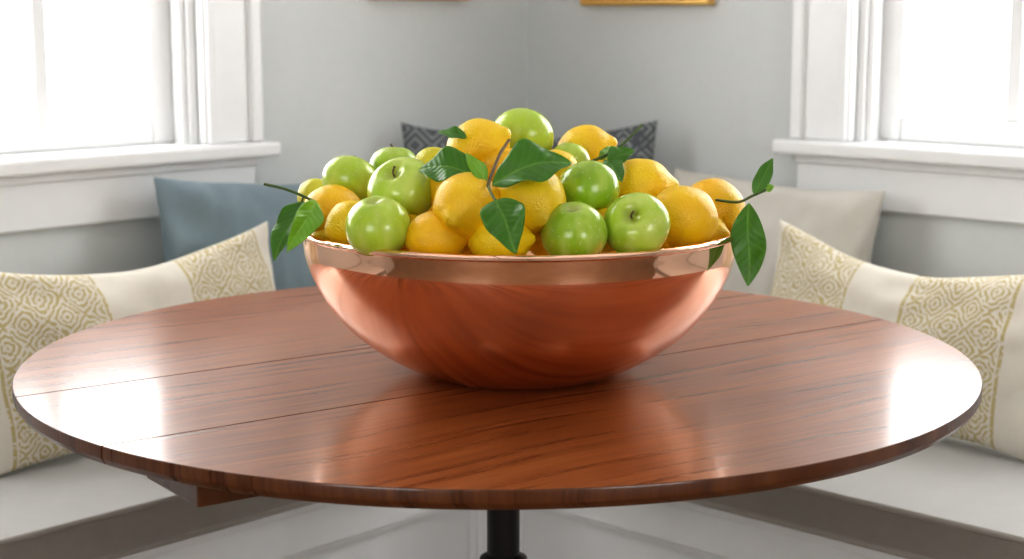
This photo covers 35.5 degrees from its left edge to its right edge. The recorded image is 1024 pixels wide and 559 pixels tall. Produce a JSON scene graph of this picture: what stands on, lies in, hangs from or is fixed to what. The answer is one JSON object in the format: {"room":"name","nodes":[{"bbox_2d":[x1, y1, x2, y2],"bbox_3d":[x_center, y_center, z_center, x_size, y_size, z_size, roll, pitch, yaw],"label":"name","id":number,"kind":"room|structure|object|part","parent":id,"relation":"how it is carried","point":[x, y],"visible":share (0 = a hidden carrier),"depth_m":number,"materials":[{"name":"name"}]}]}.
{"room":"dining room","nodes":[
{"label":"dining room","id":0,"kind":"room"},
{"bbox_2d":[0,0,526,274],"bbox_3d":[-1.676,-0.405,1.873,0.160,2.550,4.800,9,13,43],"label":"wall","id":1,"kind":"structure","parent":0,"point":[340,77],"depth_m":3.20,"materials":[{"name":"paint"}]},
{"bbox_2d":[0,0,197,153],"bbox_3d":[-0.988,-0.793,2.544,0.160,1.204,1.020,9,13,43],"label":"window","id":2,"kind":"structure","parent":1,"relation":"in","point":[156,124],"depth_m":2.90,"materials":[{"name":"white paint"}]},
{"bbox_3d":[-0.971,-0.507,2.575,0.029,0.534,0.849,9,13,43],"label":"lower sash muntins","id":3,"kind":"part","parent":2,"relation":"part of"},
{"bbox_2d":[0,157,257,233],"bbox_3d":[-0.919,-0.113,2.591,0.030,0.097,1.250,9,13,43],"label":"apron","id":4,"kind":"object","parent":1,"relation":"attached to","point":[46,201],"visible":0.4,"depth_m":2.78,"materials":[{"name":"white paint"}]},
{"bbox_2d":[0,140,280,177],"bbox_3d":[-0.945,-0.179,2.605,0.158,0.030,1.320,9,13,43],"label":"window sill","id":5,"kind":"structure","parent":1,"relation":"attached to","point":[28,165],"depth_m":2.79,"materials":[{"name":"white paint"}]},
{"bbox_2d":[195,0,249,143],"bbox_3d":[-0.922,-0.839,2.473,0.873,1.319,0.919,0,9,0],"label":"trim","id":6,"kind":"structure","parent":1,"relation":"attached to","point":[229,16],"depth_m":2.95,"materials":[{"name":"white paint"}]},
{"bbox_2d":[204,0,216,143],"bbox_3d":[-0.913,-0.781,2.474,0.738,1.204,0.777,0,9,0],"label":"bead","id":7,"kind":"object","parent":6,"relation":"attached to","point":[208,4],"depth_m":2.92},
{"bbox_2d":[246,0,263,141],"bbox_3d":[-0.917,-0.851,2.467,0.034,1.345,1.274,9,13,43],"label":"window trim","id":8,"kind":"structure","parent":1,"relation":"attached to","point":[253,12],"depth_m":2.99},
{"bbox_2d":[527,0,1023,277],"bbox_3d":[1.830,-0.420,1.964,4.800,2.550,0.160,9,13,43],"label":"wall","id":9,"kind":"structure","parent":0,"point":[715,80],"depth_m":3.24,"materials":[{"name":"paint"}]},
{"bbox_2d":[580,0,714,5],"bbox_3d":[0.276,-0.793,3.268,0.340,0.460,0.025,9,13,43],"label":"picture frame","id":10,"kind":"object","parent":9,"relation":"attached to","point":[582,2],"visible":1,"depth_m":3.29,"materials":[{"name":"brown metal"}]},
{"bbox_2d":[789,0,806,138],"bbox_3d":[1.005,-0.865,2.548,1.274,1.345,0.034,9,13,43],"label":"window trim","id":11,"kind":"structure","parent":9,"relation":"attached to","point":[799,25],"depth_m":3.05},
{"bbox_2d":[802,0,858,141],"bbox_3d":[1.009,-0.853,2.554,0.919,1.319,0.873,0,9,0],"label":"trim","id":12,"kind":"structure","parent":9,"relation":"attached to","point":[823,29],"depth_m":3.02,"materials":[{"name":"white paint"}]},
{"bbox_2d":[837,0,850,141],"bbox_3d":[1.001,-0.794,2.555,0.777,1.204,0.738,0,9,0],"label":"bead","id":13,"kind":"object","parent":12,"relation":"attached to","point":[846,4],"depth_m":2.98},
{"bbox_2d":[772,138,1023,170],"bbox_3d":[1.031,-0.193,2.687,1.320,0.030,0.158,9,13,43],"label":"window sill","id":14,"kind":"structure","parent":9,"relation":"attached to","point":[1010,159],"depth_m":2.89,"materials":[{"name":"white paint"}]},
{"bbox_2d":[795,155,1023,223],"bbox_3d":[1.007,-0.126,2.672,1.250,0.097,0.030,9,13,43],"label":"apron","id":15,"kind":"object","parent":9,"relation":"attached to","point":[973,193],"visible":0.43,"depth_m":2.90,"materials":[{"name":"white paint"}]},
{"bbox_2d":[856,0,1023,147],"bbox_3d":[1.072,-0.807,2.629,1.020,1.204,0.160,9,13,43],"label":"window","id":16,"kind":"structure","parent":9,"relation":"in","point":[896,123],"depth_m":2.97,"materials":[{"name":"white paint"}]},
{"bbox_3d":[1.056,-0.521,2.659,0.849,0.534,0.029,9,13,43],"label":"lower sash muntins","id":17,"kind":"part","parent":16,"relation":"part of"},
{"bbox_3d":[0.123,1.181,0.405,6.786,0.100,6.786,0,9,0],"label":"floor","id":18,"kind":"structure","parent":0,"visible":0},
{"bbox_2d":[12,286,982,558],"bbox_3d":[-0.017,0.465,2.125,1.200,0.748,1.200,0,9,0],"label":"dining table","id":19,"kind":"object","parent":18,"relation":"on","point":[271,394],"visible":0.84,"depth_m":1.76,"materials":[{"name":"brown wood"}]},
{"bbox_3d":[0.076,0.153,1.942,1.050,0.032,0.130,-7,12,-35],"label":"slide rail","id":20,"kind":"part","parent":19,"relation":"part of","materials":[{"name":"brown wood"}]},
{"bbox_2d":[303,235,733,389],"bbox_3d":[0.010,0.022,1.952,0.536,0.182,0.536,-7,12,-36],"label":"copper bowl","id":21,"kind":"object","parent":19,"relation":"on","point":[529,321],"visible":0.83,"depth_m":1.74,"materials":[{"name":"orange metal"}]},
{"bbox_2d":[322,108,670,255],"bbox_3d":[0.004,-0.068,1.928,0.462,0.275,0.468,0,9,0],"label":"apples","id":22,"kind":"object","parent":21,"relation":"in","point":[389,188],"visible":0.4,"depth_m":1.74,"materials":[{"name":"green food"}]},
{"bbox_2d":[297,118,744,254],"bbox_3d":[-0.003,-0.048,1.936,0.518,0.300,0.434,-4,10,-20],"label":"lemons","id":23,"kind":"object","parent":21,"relation":"in","point":[453,224],"visible":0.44,"depth_m":1.78,"materials":[{"name":"yellow food"}]},
{"bbox_2d":[264,124,773,285],"bbox_3d":[0.011,-0.073,1.761,0.582,0.179,0.263,0,9,0],"label":"leaves","id":24,"kind":"object","parent":23,"relation":"on","point":[503,218],"visible":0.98,"depth_m":1.77,"materials":[{"name":"green plant"}]},
{"bbox_2d":[119,501,905,558],"bbox_3d":[0.082,0.680,1.897,2.598,0.398,2.598,9,13,43],"label":"bench","id":25,"kind":"object","parent":18,"relation":"on","point":[681,529],"visible":0.09,"depth_m":2.67,"materials":[{"name":"white paint"}]},
{"bbox_2d":[0,453,316,558],"bbox_3d":[-0.890,0.359,2.333,0.510,0.087,1.966,9,13,43],"label":"seat cushion","id":26,"kind":"object","parent":25,"relation":"on","point":[73,505],"visible":0.16,"depth_m":2.35,"materials":[{"name":"fabric"}]},
{"bbox_2d":[0,221,275,474],"bbox_3d":[-0.617,0.101,2.620,0.146,0.332,0.627,9,13,44],"label":"lumbar pillow","id":27,"kind":"object","parent":26,"relation":"on","point":[37,311],"visible":0.37,"depth_m":2.52,"materials":[{"name":"fabric"}]},
{"bbox_2d":[154,177,315,289],"bbox_3d":[-0.448,0.003,2.958,0.144,0.414,0.496,9,13,43],"label":"throw pillow","id":28,"kind":"object","parent":26,"relation":"on","point":[195,216],"visible":0.16,"depth_m":2.85,"materials":[{"name":"blue linen fabric"}]},
{"bbox_3d":[-0.718,0.629,2.252,0.018,0.383,2.015,9,13,43],"label":"frame","id":29,"kind":"part","parent":25,"relation":"part of","materials":[{"name":"white paint"}]},
{"bbox_3d":[-0.689,0.604,2.285,0.010,0.205,1.800,9,13,43],"label":"panel moulding","id":30,"kind":"part","parent":25,"relation":"part of","materials":[{"name":"white paint"}]},
{"bbox_3d":[0.740,0.610,2.247,2.015,0.205,0.010,9,13,43],"label":"panel moulding","id":31,"kind":"part","parent":25,"relation":"part of","materials":[{"name":"white paint"}]},
{"bbox_3d":[0.737,0.629,2.247,2.135,0.383,0.018,9,13,43],"label":"frame","id":32,"kind":"part","parent":25,"relation":"part of","materials":[{"name":"white paint"}]},
{"bbox_2d":[685,437,1023,558],"bbox_3d":[0.759,0.322,2.553,2.595,0.087,0.630,9,13,43],"label":"seat cushion","id":33,"kind":"object","parent":25,"relation":"on","point":[952,498],"visible":0.12,"depth_m":2.37,"materials":[{"name":"fabric"}]},
{"bbox_2d":[401,120,656,159],"bbox_3d":[0.035,-0.079,3.244,0.521,0.482,0.157,0,9,1],"label":"pillow","id":34,"kind":"object","parent":33,"relation":"on","point":[416,139],"visible":0.12,"depth_m":3.23,"materials":[{"name":"grey fabric"}]},
{"bbox_2d":[674,168,884,295],"bbox_3d":[0.475,-0.003,3.070,0.495,0.390,0.150,8,12,41],"label":"throw pillow","id":35,"kind":"object","parent":33,"relation":"on","point":[845,221],"visible":0.19,"depth_m":2.97,"materials":[{"name":"fabric"}]},
{"bbox_2d":[770,220,1023,459],"bbox_3d":[0.663,0.095,2.659,0.605,0.331,0.156,9,13,43],"label":"lumbar pillow","id":36,"kind":"object","parent":33,"relation":"on","point":[982,318],"visible":0.5,"depth_m":2.57,"materials":[{"name":"fabric"}]}
]}

